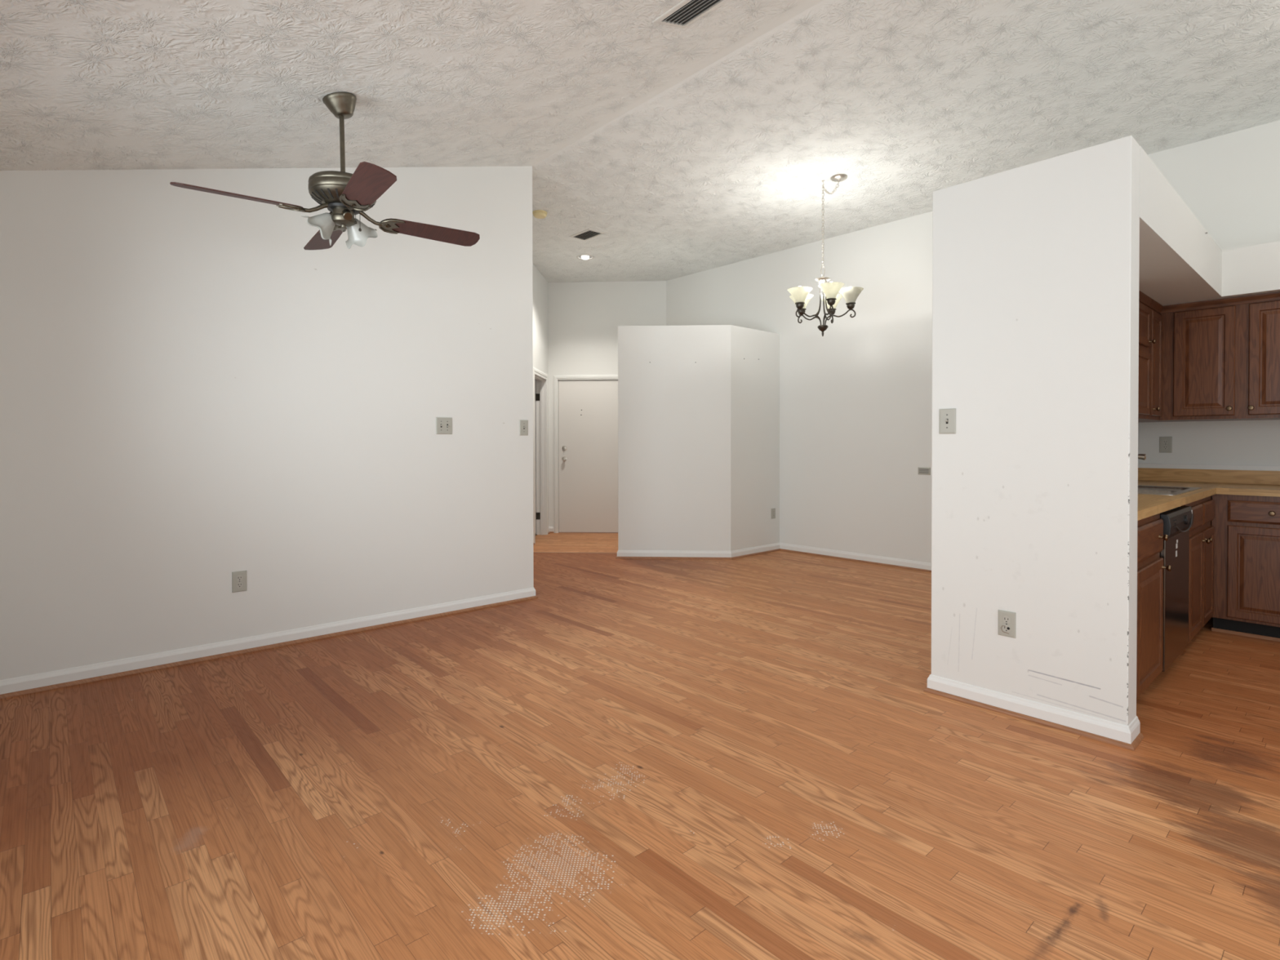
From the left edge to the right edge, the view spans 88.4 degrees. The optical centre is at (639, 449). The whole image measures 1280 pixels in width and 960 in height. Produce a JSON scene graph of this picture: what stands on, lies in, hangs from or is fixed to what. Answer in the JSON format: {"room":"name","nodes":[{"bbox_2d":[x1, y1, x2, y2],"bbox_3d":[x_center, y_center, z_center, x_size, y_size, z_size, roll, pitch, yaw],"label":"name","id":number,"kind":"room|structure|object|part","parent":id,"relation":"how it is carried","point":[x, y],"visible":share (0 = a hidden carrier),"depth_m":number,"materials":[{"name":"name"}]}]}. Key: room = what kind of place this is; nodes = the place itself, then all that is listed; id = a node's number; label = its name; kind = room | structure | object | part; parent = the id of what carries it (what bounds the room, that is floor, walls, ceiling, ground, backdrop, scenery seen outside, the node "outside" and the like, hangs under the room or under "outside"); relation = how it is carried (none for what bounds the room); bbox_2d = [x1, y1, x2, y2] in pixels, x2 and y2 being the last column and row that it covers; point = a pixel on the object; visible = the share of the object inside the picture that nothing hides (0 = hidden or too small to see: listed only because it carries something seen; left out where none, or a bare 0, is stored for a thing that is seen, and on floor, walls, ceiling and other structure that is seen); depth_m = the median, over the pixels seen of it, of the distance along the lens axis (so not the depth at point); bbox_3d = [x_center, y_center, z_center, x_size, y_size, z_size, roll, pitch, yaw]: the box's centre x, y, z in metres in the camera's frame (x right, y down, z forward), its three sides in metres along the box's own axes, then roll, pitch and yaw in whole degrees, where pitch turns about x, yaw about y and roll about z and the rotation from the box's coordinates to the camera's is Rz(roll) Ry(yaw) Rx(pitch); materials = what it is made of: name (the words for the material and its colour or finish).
{"room":"empty living room","nodes":[
{"label":"empty living room","id":0,"kind":"room"},
{"bbox_2d":[0,166,533,679],"bbox_3d":[-2.083,-0.489,4.012,3.286,3.341,0.115,-1,1,-42],"label":"wall","id":1,"kind":"structure","parent":0,"point":[193,394],"depth_m":3.78,"materials":[{"name":"paint"}]},
{"bbox_2d":[231,570,246,592],"bbox_3d":[-2.285,0.754,3.759,0.073,0.117,0.008,-1,1,-42],"label":"wall outlet","id":2,"kind":"object","parent":1,"relation":"attached to","point":[238,578],"visible":1,"depth_m":3.75,"materials":[{"name":"grey plastic"}]},
{"bbox_2d":[236,582,242,587],"bbox_3d":[-2.284,0.774,3.757,0.030,0.034,0.003,-1,1,-42],"label":"receptacle","id":3,"kind":"object","parent":2,"relation":"attached to","point":[239,584],"depth_m":3.76,"materials":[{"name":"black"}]},
{"bbox_2d":[236,574,242,581],"bbox_3d":[-2.284,0.735,3.756,0.030,0.034,0.003,-1,1,-42],"label":"receptacle","id":4,"kind":"object","parent":2,"relation":"attached to","point":[239,577],"depth_m":3.76,"materials":[{"name":"grey plastic"}]},
{"bbox_2d":[0,586,535,694],"bbox_3d":[-2.034,1.120,3.986,3.298,0.083,0.012,-1,1,-42],"label":"baseboard","id":5,"kind":"structure","parent":1,"relation":"attached to","point":[56,677],"depth_m":3.74,"materials":[{"name":"paint"}]},
{"bbox_2d":[0,595,537,698],"bbox_3d":[-2.021,1.153,3.981,3.310,0.018,0.012,-1,1,-42],"label":"trim","id":6,"kind":"structure","parent":1,"relation":"attached to","point":[307,639],"depth_m":3.73,"materials":[{"name":"brown wood"}]},
{"bbox_2d":[435,417,452,434],"bbox_3d":[-1.358,-0.163,4.578,0.118,0.117,0.019,-1,1,-42],"label":"light switch","id":7,"kind":"object","parent":1,"relation":"attached to","point":[443,424],"visible":1,"depth_m":4.58,"materials":[{"name":"grey plastic"}]},
{"bbox_2d":[519,419,528,435],"bbox_3d":[-0.880,-0.164,5.010,0.073,0.117,0.019,-1,1,-42],"label":"light switch","id":8,"kind":"object","parent":1,"relation":"attached to","point":[523,424],"visible":1,"depth_m":5.01,"materials":[{"name":"grey plastic"}]},
{"bbox_2d":[0,0,822,170],"bbox_3d":[-0.109,-1.702,1.718,3.406,1.074,6.161,-1,1,-42],"label":"ceiling","id":9,"kind":"structure","parent":0,"point":[85,84],"depth_m":2.92,"materials":[{"name":"white paint"}]},
{"bbox_2d":[169,91,479,249],"bbox_3d":[-1.395,-1.316,3.095,1.002,0.707,1.002,0,1,9],"label":"ceiling fan","id":10,"kind":"object","parent":9,"relation":"hanging from","point":[346,195],"visible":1,"depth_m":3.04,"materials":[{"name":"brown wood"}]},
{"bbox_3d":[-1.729,-1.095,2.848,0.494,0.038,0.141,0,1,-35],"label":"blade","id":11,"kind":"part","parent":10,"relation":"part of","materials":[{"name":"brown wood"}]},
{"bbox_3d":[-1.503,-1.034,3.075,0.145,0.144,0.151,-1,1,-42],"label":"lamp shade","id":12,"kind":"part","parent":10,"relation":"part of","materials":[{"name":"white glass"}]},
{"bbox_3d":[-1.636,-1.101,3.438,0.141,0.038,0.494,-1,1,-38],"label":"blade","id":13,"kind":"part","parent":10,"relation":"part of","materials":[{"name":"brown wood"}]},
{"bbox_3d":[-1.365,-1.089,3.065,0.042,0.051,0.067,-1,1,-42],"label":"light arm","id":14,"kind":"part","parent":10,"relation":"part of","materials":[{"name":"gold metal"}]},
{"bbox_3d":[-1.357,-1.038,3.208,0.142,0.142,0.143,0,1,-24],"label":"lamp shade","id":15,"kind":"part","parent":10,"relation":"part of","materials":[{"name":"white glass"}]},
{"bbox_3d":[-1.145,-1.095,2.763,0.141,0.038,0.494,0,1,-35],"label":"blade","id":16,"kind":"part","parent":10,"relation":"part of","materials":[{"name":"brown wood"}]},
{"bbox_3d":[-1.061,-1.101,3.347,0.494,0.038,0.141,0,1,-35],"label":"blade","id":17,"kind":"part","parent":10,"relation":"part of","materials":[{"name":"brown wood"}]},
{"bbox_2d":[652,0,727,28],"bbox_3d":[0.267,-1.971,2.915,0.208,0.064,0.400,-1,1,-42],"label":"ceiling vent","id":18,"kind":"object","parent":9,"relation":"in","point":[685,13],"visible":1,"depth_m":2.97,"materials":[{"name":"white metal"}]},
{"bbox_2d":[535,379,536,534],"bbox_3d":[-1.947,-0.103,8.283,1.185,2.560,1.600,0,1,3],"label":"wall","id":19,"kind":"structure","parent":0,"point":[535,380],"depth_m":8.96,"materials":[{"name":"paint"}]},
{"bbox_2d":[532,262,548,527],"bbox_3d":[-1.352,-0.523,7.213,0.115,3.341,3.067,0,1,3],"label":"wall","id":20,"kind":"structure","parent":0,"point":[540,284],"depth_m":8.25,"materials":[{"name":"paint"}]},
{"bbox_2d":[534,379,540,533],"bbox_3d":[-1.689,0.102,8.572,0.773,2.001,0.042,0,1,3],"label":"door","id":21,"kind":"structure","parent":20,"relation":"in","point":[536,395],"depth_m":8.54,"materials":[{"name":"paint"}]},
{"bbox_2d":[533,366,548,543],"bbox_3d":[-1.298,0.070,8.204,0.143,2.095,0.885,0,1,3],"label":"door frame","id":22,"kind":"structure","parent":20,"relation":"attached to","point":[541,381],"depth_m":8.56,"materials":[{"name":"paint"}]},
{"bbox_2d":[547,526,554,533],"bbox_3d":[-1.181,1.071,8.704,0.070,0.083,0.105,0,1,3],"label":"baseboard","id":23,"kind":"structure","parent":20,"relation":"attached to","point":[550,528],"depth_m":8.74,"materials":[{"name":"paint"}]},
{"bbox_2d":[547,280,666,533],"bbox_3d":[-0.479,-0.540,8.761,1.699,3.341,0.115,0,1,3],"label":"wall","id":24,"kind":"structure","parent":0,"point":[584,317],"depth_m":8.70,"materials":[{"name":"paint"}]},
{"bbox_2d":[553,374,617,533],"bbox_3d":[-0.628,0.064,8.709,1.043,2.094,0.016,0,1,3],"label":"door frame","id":25,"kind":"structure","parent":24,"relation":"attached to","point":[556,377],"depth_m":8.72,"materials":[{"name":"paint"}]},
{"bbox_2d":[558,380,617,532],"bbox_3d":[-0.628,0.094,8.716,0.909,2.018,0.103,0,1,3],"label":"door","id":26,"kind":"structure","parent":24,"relation":"in","point":[588,410],"depth_m":8.73,"materials":[{"name":"paint"}]},
{"bbox_2d":[0,532,1279,959],"bbox_3d":[0.183,1.187,4.143,6.801,0.060,9.094,-1,1,-42],"label":"floor","id":27,"kind":"structure","parent":0,"point":[749,757],"depth_m":2.24,"materials":[{"name":"brown wood"}]},
{"bbox_2d":[533,551,617,553],"bbox_3d":[-0.753,1.130,7.157,1.085,0.015,0.050,0,1,3],"label":"trim","id":28,"kind":"structure","parent":27,"relation":"on","point":[533,552],"depth_m":7.14,"materials":[{"name":"brown wood"}]},
{"bbox_2d":[1136,513,1171,698],"bbox_3d":[2.045,0.728,3.133,0.628,0.874,0.676,-1,1,-42],"label":"base cabinet","id":29,"kind":"object","parent":27,"relation":"on","point":[1150,537],"visible":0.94,"depth_m":2.92,"materials":[{"name":"brown wood"}]},
{"bbox_3d":[2.269,0.781,2.939,0.515,0.535,0.019,-1,1,-42],"label":"door","id":30,"kind":"part","parent":29,"relation":"part of","materials":[{"name":"brown wood"}]},
{"bbox_3d":[2.269,0.406,2.936,0.515,0.152,0.019,-1,1,-42],"label":"drawer","id":31,"kind":"part","parent":29,"relation":"part of","materials":[{"name":"brown wood"}]},
{"bbox_3d":[2.400,0.404,3.018,0.030,0.030,0.034,-1,1,-42],"label":"knob","id":32,"kind":"part","parent":29,"relation":"part of","materials":[{"name":"gold metal"}]},
{"bbox_3d":[2.456,0.553,3.070,0.030,0.030,0.034,-1,1,-42],"label":"knob","id":33,"kind":"part","parent":29,"relation":"part of","materials":[{"name":"gold metal"}]},
{"bbox_2d":[1159,506,1194,671],"bbox_3d":[2.587,0.725,3.470,0.614,0.863,0.454,-1,1,-42],"label":"dishwasher","id":34,"kind":"object","parent":27,"relation":"on","point":[1177,522],"visible":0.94,"depth_m":3.28,"materials":[{"name":"black metal"}]},
{"bbox_2d":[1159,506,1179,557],"bbox_3d":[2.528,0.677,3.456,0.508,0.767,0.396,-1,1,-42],"label":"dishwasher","id":35,"kind":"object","parent":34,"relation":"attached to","point":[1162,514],"depth_m":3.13,"materials":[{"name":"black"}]},
{"bbox_3d":[2.717,0.365,3.326,0.608,0.118,0.042,-1,1,-42],"label":"control panel","id":36,"kind":"part","parent":34,"relation":"part of","materials":[{"name":"black plastic"}]},
{"bbox_2d":[1180,495,1213,641],"bbox_3d":[3.306,0.715,4.269,1.496,0.874,0.676,-1,1,-42],"label":"base cabinet","id":37,"kind":"object","parent":27,"relation":"on","point":[1201,545],"visible":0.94,"depth_m":3.80,"materials":[{"name":"brown wood"}]},
{"bbox_3d":[3.255,0.382,3.850,0.865,0.200,0.020,-1,1,-42],"label":"frame","id":38,"kind":"part","parent":37,"relation":"part of","materials":[{"name":"brown wood"}]},
{"bbox_3d":[3.129,0.766,3.714,0.410,0.560,0.019,-1,1,-42],"label":"door","id":39,"kind":"part","parent":37,"relation":"part of","materials":[{"name":"brown wood"}]},
{"bbox_3d":[3.125,0.383,3.707,0.400,0.126,0.019,-1,1,-42],"label":"false drawer","id":40,"kind":"part","parent":37,"relation":"part of","materials":[{"name":"brown wood"}]},
{"bbox_3d":[3.273,0.532,3.806,0.030,0.030,0.034,-1,1,-42],"label":"knob","id":41,"kind":"part","parent":37,"relation":"part of","materials":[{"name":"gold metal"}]},
{"bbox_3d":[3.434,0.763,3.989,0.380,0.560,0.019,-1,1,-42],"label":"door","id":42,"kind":"part","parent":37,"relation":"part of","materials":[{"name":"brown wood"}]},
{"bbox_3d":[3.437,0.380,3.988,0.370,0.126,0.019,-1,1,-42],"label":"false drawer","id":43,"kind":"part","parent":37,"relation":"part of","materials":[{"name":"brown wood"}]},
{"bbox_2d":[1137,467,1279,520],"bbox_3d":[3.476,0.223,3.131,2.764,0.131,2.593,-1,1,-42],"label":"countertop","id":44,"kind":"structure","parent":37,"relation":"on","point":[1211,482],"depth_m":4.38,"materials":[{"name":"brown wood"}]},
{"bbox_2d":[1137,453,1146,460],"bbox_3d":[2.906,0.132,4.036,0.056,0.210,0.314,-1,1,-42],"label":"faucet","id":45,"kind":"object","parent":44,"relation":"on","point":[1142,456],"visible":0.12,"depth_m":3.92,"materials":[{"name":"silver metal"}]},
{"bbox_2d":[1137,484,1200,507],"bbox_3d":[2.971,0.322,3.967,0.828,0.170,0.528,-1,1,-42],"label":"sink","id":46,"kind":"object","parent":44,"relation":"in","point":[1147,490],"visible":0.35,"depth_m":3.91,"materials":[{"name":"silver metal"}]},
{"bbox_2d":[1211,493,1279,638],"bbox_3d":[4.040,0.716,4.061,0.684,0.874,0.714,-1,1,-42],"label":"base cabinet","id":47,"kind":"object","parent":27,"relation":"on","point":[1246,528],"visible":0.99,"depth_m":4.00,"materials":[{"name":"brown wood"}]},
{"bbox_2d":[1216,483,1279,497],"bbox_3d":[4.475,0.263,3.592,0.663,0.039,1.940,-1,1,-42],"label":"countertop","id":48,"kind":"structure","parent":47,"relation":"on","point":[1260,490],"depth_m":4.03,"materials":[{"name":"brown wood"}]},
{"bbox_3d":[3.831,0.754,3.848,0.019,0.567,0.600,-1,1,-42],"label":"door","id":49,"kind":"part","parent":47,"relation":"part of","materials":[{"name":"brown wood"}]},
{"bbox_3d":[3.830,0.382,3.844,0.019,0.132,0.600,-1,1,-42],"label":"drawer","id":50,"kind":"part","parent":47,"relation":"part of","materials":[{"name":"brown wood"}]},
{"bbox_3d":[3.744,0.381,3.901,0.034,0.030,0.030,-1,1,-42],"label":"knob","id":51,"kind":"part","parent":47,"relation":"part of","materials":[{"name":"gold metal"}]},
{"bbox_2d":[1211,627,1279,641],"bbox_3d":[4.291,1.149,3.453,0.014,0.020,1.968,-1,1,-42],"label":"trim","id":52,"kind":"structure","parent":27,"relation":"on","point":[1221,630],"depth_m":4.06,"materials":[{"name":"brown wood"}]},
{"bbox_2d":[617,324,779,551],"bbox_3d":[0.665,-0.067,7.131,1.752,2.425,0.700,0,1,3],"label":"wall partition","id":53,"kind":"structure","parent":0,"point":[699,442],"depth_m":6.81,"materials":[{"name":"paint"}]},
{"bbox_2d":[615,548,780,559],"bbox_3d":[0.655,1.117,7.131,1.778,0.018,0.724,0,1,3],"label":"trim","id":54,"kind":"structure","parent":53,"relation":"attached to","point":[778,549],"depth_m":6.80,"materials":[{"name":"brown wood"}]},
{"bbox_2d":[617,542,779,557],"bbox_3d":[0.661,1.084,7.137,1.766,0.083,0.712,0,1,3],"label":"baseboard","id":55,"kind":"structure","parent":53,"relation":"attached to","point":[772,546],"depth_m":6.81,"materials":[{"name":"paint"}]},
{"bbox_2d":[771,508,775,519],"bbox_3d":[1.469,0.708,7.251,0.073,0.112,0.008,-1,1,-42],"label":"wall outlet","id":56,"kind":"object","parent":53,"relation":"attached to","point":[773,510],"visible":1,"depth_m":7.25,"materials":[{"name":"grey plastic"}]},
{"bbox_2d":[532,0,1279,282],"bbox_3d":[1.325,-2.226,5.200,3.394,0.100,9.420,-1,1,-42],"label":"ceiling","id":57,"kind":"structure","parent":0,"point":[908,100],"depth_m":4.31,"materials":[{"name":"white paint"}]},
{"bbox_2d":[533,209,546,218],"bbox_3d":[-0.922,-2.160,6.070,0.132,0.045,0.132,-1,1,-42],"label":"smoke detector","id":58,"kind":"object","parent":57,"relation":"attached to","point":[539,214],"visible":1,"depth_m":6.03,"materials":[{"name":"beige plastic"}]},
{"bbox_2d":[576,254,594,259],"bbox_3d":[-0.626,-2.239,7.534,0.204,0.137,0.204,-1,1,-42],"label":"recessed light","id":59,"kind":"object","parent":57,"relation":"in","point":[580,256],"visible":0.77,"depth_m":7.51,"materials":[{"name":"white glass"}]},
{"bbox_3d":[-0.626,-2.229,7.534,0.092,0.117,0.092,-1,1,-42],"label":"bulb","id":60,"kind":"part","parent":59,"relation":"part of","materials":[{"name":"white glass"}]},
{"bbox_2d":[568,228,605,240],"bbox_3d":[-0.538,-2.183,6.718,0.210,0.012,0.340,-1,1,-42],"label":"ceiling vent","id":61,"kind":"object","parent":57,"relation":"in","point":[588,233],"visible":1,"depth_m":6.71,"materials":[{"name":"white metal"}]},
{"bbox_2d":[786,173,863,336],"bbox_3d":[1.478,-1.546,5.361,0.608,1.265,0.598,-1,1,-42],"label":"chandelier","id":62,"kind":"object","parent":57,"relation":"hanging from","point":[801,296],"visible":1,"depth_m":5.26,"materials":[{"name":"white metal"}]},
{"bbox_3d":[1.282,-1.225,5.277,0.198,0.112,0.198,-1,1,-42],"label":"lamp shade","id":63,"kind":"part","parent":62,"relation":"part of","materials":[{"name":"white glass"}]},
{"bbox_3d":[1.354,-1.228,5.521,0.198,0.112,0.198,-1,1,-42],"label":"lamp shade","id":64,"kind":"part","parent":62,"relation":"part of","materials":[{"name":"white glass"}]},
{"bbox_3d":[1.359,-1.177,5.305,0.225,0.358,0.100,-1,1,-42],"label":"arm","id":65,"kind":"part","parent":62,"relation":"part of","materials":[{"name":"metal"}]},
{"bbox_3d":[1.404,-1.179,5.456,0.014,0.358,0.243,-1,1,-37],"label":"arm","id":66,"kind":"part","parent":62,"relation":"part of","materials":[{"name":"metal"}]},
{"bbox_3d":[1.489,-1.176,5.216,0.162,0.358,0.187,-1,1,-42],"label":"arm","id":67,"kind":"part","parent":62,"relation":"part of","materials":[{"name":"metal"}]},
{"bbox_3d":[1.561,-1.179,5.460,0.014,0.358,0.243,0,1,34],"label":"arm","id":68,"kind":"part","parent":62,"relation":"part of","materials":[{"name":"metal"}]},
{"bbox_3d":[1.537,-1.811,5.309,0.143,0.677,0.021,0,1,32],"label":"chain","id":69,"kind":"part","parent":62,"relation":"part of","materials":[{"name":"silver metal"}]},
{"bbox_3d":[1.491,-1.224,5.133,0.198,0.112,0.198,-1,1,-42],"label":"lamp shade","id":70,"kind":"part","parent":62,"relation":"part of","materials":[{"name":"white glass"}]},
{"bbox_3d":[1.607,-1.228,5.527,0.198,0.112,0.198,-1,1,-42],"label":"lamp shade","id":71,"kind":"part","parent":62,"relation":"part of","materials":[{"name":"white glass"}]},
{"bbox_3d":[1.613,-1.178,5.311,0.243,0.358,0.014,0,1,17],"label":"arm","id":72,"kind":"part","parent":62,"relation":"part of","materials":[{"name":"metal"}]},
{"bbox_3d":[1.692,-1.226,5.288,0.198,0.112,0.198,-1,1,-42],"label":"lamp shade","id":73,"kind":"part","parent":62,"relation":"part of","materials":[{"name":"white glass"}]},
{"bbox_2d":[666,120,1279,563],"bbox_3d":[2.986,-0.514,5.820,0.115,3.341,7.854,-1,1,-42],"label":"wall","id":74,"kind":"structure","parent":0,"point":[855,398],"depth_m":6.45,"materials":[{"name":"paint"}]},
{"bbox_2d":[779,542,931,570],"bbox_3d":[2.553,1.091,6.223,0.012,0.083,2.992,-1,1,-42],"label":"baseboard","id":75,"kind":"structure","parent":74,"relation":"attached to","point":[909,563],"depth_m":6.61,"materials":[{"name":"paint"}]},
{"bbox_2d":[780,548,931,572],"bbox_3d":[2.544,1.124,6.215,0.012,0.018,2.968,-1,1,-42],"label":"trim","id":76,"kind":"structure","parent":74,"relation":"attached to","point":[781,549],"depth_m":6.59,"materials":[{"name":"brown wood"}]},
{"bbox_2d":[917,466,930,475],"bbox_3d":[2.640,0.203,6.120,0.008,0.068,0.117,-1,1,-42],"label":"phone jack","id":77,"kind":"object","parent":74,"relation":"attached to","point":[925,471],"visible":1,"depth_m":6.12,"materials":[{"name":"grey plastic"}]},
{"bbox_2d":[1159,436,1172,453],"bbox_3d":[3.829,-0.033,4.798,0.008,0.117,0.073,-1,1,-42],"label":"wall outlet","id":78,"kind":"object","parent":74,"relation":"attached to","point":[1165,442],"visible":1,"depth_m":4.80,"materials":[{"name":"grey plastic"}]},
{"bbox_2d":[1163,444,1168,449],"bbox_3d":[3.827,-0.014,4.796,0.003,0.034,0.030,-1,1,-42],"label":"receptacle","id":79,"kind":"object","parent":78,"relation":"attached to","point":[1165,446],"depth_m":4.79,"materials":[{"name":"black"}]},
{"bbox_2d":[1137,462,1279,471],"bbox_3d":[4.503,0.129,4.042,0.019,0.034,2.573,-1,1,-42],"label":"trim","id":80,"kind":"structure","parent":74,"relation":"attached to","point":[1264,468],"depth_m":4.60,"materials":[{"name":"paint"}]},
{"bbox_2d":[1137,467,1279,484],"bbox_3d":[4.496,0.192,4.049,0.019,0.092,2.593,-1,1,-42],"label":"backsplash","id":81,"kind":"structure","parent":74,"relation":"attached to","point":[1220,476],"depth_m":4.60,"materials":[{"name":"brown wood"}]},
{"bbox_2d":[1159,291,1279,422],"bbox_3d":[4.130,-0.573,4.059,0.535,0.763,1.407,-1,1,-42],"label":"upper cabinet","id":82,"kind":"object","parent":74,"relation":"attached to","point":[1220,357],"visible":0.99,"depth_m":4.19,"materials":[{"name":"brown wood"}]},
{"bbox_3d":[3.646,-0.561,4.261,0.019,0.690,0.305,-1,1,-42],"label":"door","id":83,"kind":"part","parent":82,"relation":"part of","materials":[{"name":"brown wood"}]},
{"bbox_3d":[3.962,-0.930,3.904,0.022,0.045,1.407,-1,1,-42],"label":"molding","id":84,"kind":"part","parent":82,"relation":"part of","materials":[{"name":"brown wood"}]},
{"bbox_3d":[3.714,-0.258,4.150,0.034,0.030,0.030,-1,1,-42],"label":"knob","id":85,"kind":"part","parent":82,"relation":"part of","materials":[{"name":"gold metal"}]},
{"bbox_3d":[3.781,-0.257,4.075,0.034,0.030,0.030,-1,1,-42],"label":"knob","id":86,"kind":"part","parent":82,"relation":"part of","materials":[{"name":"gold metal"}]},
{"bbox_3d":[3.893,-0.558,3.987,0.019,0.690,0.307,-1,1,-42],"label":"door","id":87,"kind":"part","parent":82,"relation":"part of","materials":[{"name":"brown wood"}]},
{"bbox_2d":[1222,240,1279,298],"bbox_3d":[4.609,-1.095,3.493,0.580,0.288,2.232,-1,1,-42],"label":"soffit","id":88,"kind":"structure","parent":74,"relation":"attached to","point":[1255,269],"depth_m":4.03,"materials":[{"name":"paint"}]},
{"bbox_2d":[931,135,1139,725],"bbox_3d":[1.710,-0.021,2.916,0.141,2.418,0.778,-1,1,-42],"label":"wall","id":89,"kind":"structure","parent":0,"point":[1035,265],"depth_m":2.81,"materials":[{"name":"paint"}]},
{"bbox_2d":[938,408,955,434],"bbox_3d":[1.441,-0.132,3.094,0.019,0.118,0.077,-1,1,-42],"label":"light switch","id":90,"kind":"object","parent":89,"relation":"attached to","point":[947,417],"visible":1,"depth_m":3.09,"materials":[{"name":"grey plastic"}]},
{"bbox_2d":[998,609,1016,638],"bbox_3d":[1.620,0.772,2.910,0.013,0.112,0.072,-1,1,-42],"label":"wall outlet","id":91,"kind":"object","parent":89,"relation":"attached to","point":[1006,620],"visible":1,"depth_m":2.91,"materials":[{"name":"grey plastic"}]},
{"bbox_2d":[1002,624,1009,632],"bbox_3d":[1.620,0.791,2.911,0.003,0.034,0.030,-1,1,-42],"label":"receptacle","id":92,"kind":"object","parent":91,"relation":"attached to","point":[1006,628],"depth_m":2.91,"materials":[{"name":"black"}]},
{"bbox_2d":[1002,615,1009,623],"bbox_3d":[1.620,0.752,2.910,0.003,0.034,0.030,-1,1,-42],"label":"receptacle","id":93,"kind":"object","parent":91,"relation":"attached to","point":[1006,619],"depth_m":2.91,"materials":[{"name":"black"}]},
{"bbox_2d":[923,687,1143,751],"bbox_3d":[2.726,1.148,3.842,2.921,0.018,0.827,-1,1,-42],"label":"trim","id":94,"kind":"structure","parent":89,"relation":"attached to","point":[1140,737],"depth_m":2.79,"materials":[{"name":"brown wood"}]},
{"bbox_2d":[927,674,1140,743],"bbox_3d":[2.735,1.115,3.850,2.920,0.083,0.802,-1,1,-42],"label":"baseboard","id":95,"kind":"structure","parent":89,"relation":"attached to","point":[1117,731],"depth_m":2.81,"materials":[{"name":"paint"}]},
{"bbox_3d":[2.568,-0.035,4.135,2.767,2.418,0.115,-1,1,-42],"label":"wall","id":96,"kind":"structure","parent":0,"visible":0},
{"bbox_2d":[1137,290,1155,419],"bbox_3d":[2.897,-0.572,4.085,0.682,0.763,0.388,-1,1,-42],"label":"upper cabinet","id":97,"kind":"object","parent":96,"relation":"attached to","point":[1144,312],"visible":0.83,"depth_m":4.08,"materials":[{"name":"brown wood"}]},
{"bbox_3d":[3.007,-0.410,3.982,0.605,0.390,0.019,-1,1,-42],"label":"door","id":98,"kind":"part","parent":97,"relation":"part of","materials":[{"name":"brown wood"}]},
{"bbox_3d":[3.006,-0.767,3.978,0.605,0.245,0.019,-1,1,-42],"label":"door","id":99,"kind":"part","parent":97,"relation":"part of","materials":[{"name":"brown wood"}]},
{"bbox_3d":[2.998,-0.930,3.968,0.682,0.045,0.022,-1,1,-42],"label":"molding","id":100,"kind":"part","parent":97,"relation":"part of","materials":[{"name":"brown wood"}]},
{"bbox_3d":[3.219,-0.677,4.136,0.030,0.030,0.034,-1,1,-42],"label":"knob","id":101,"kind":"part","parent":97,"relation":"part of","materials":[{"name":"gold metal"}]},
{"bbox_2d":[1137,299,1173,422],"bbox_3d":[3.458,-0.578,4.590,0.822,0.763,0.388,-1,1,-42],"label":"upper cabinet","id":102,"kind":"object","parent":96,"relation":"attached to","point":[1156,329],"visible":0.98,"depth_m":4.29,"materials":[{"name":"brown wood"}]},
{"bbox_3d":[3.379,-0.556,4.317,0.285,0.675,0.019,-1,1,-42],"label":"door","id":103,"kind":"part","parent":102,"relation":"part of","materials":[{"name":"brown wood"}]},
{"bbox_3d":[3.380,-0.934,4.312,0.340,0.045,0.022,-1,1,-42],"label":"molding","id":104,"kind":"part","parent":102,"relation":"part of","materials":[{"name":"brown wood"}]},
{"bbox_2d":[1138,145,1223,306],"bbox_3d":[2.827,-1.097,3.836,2.768,0.288,0.663,-1,1,-42],"label":"soffit","id":105,"kind":"structure","parent":96,"relation":"attached to","point":[1180,263],"depth_m":3.37,"materials":[{"name":"paint"}]}
]}

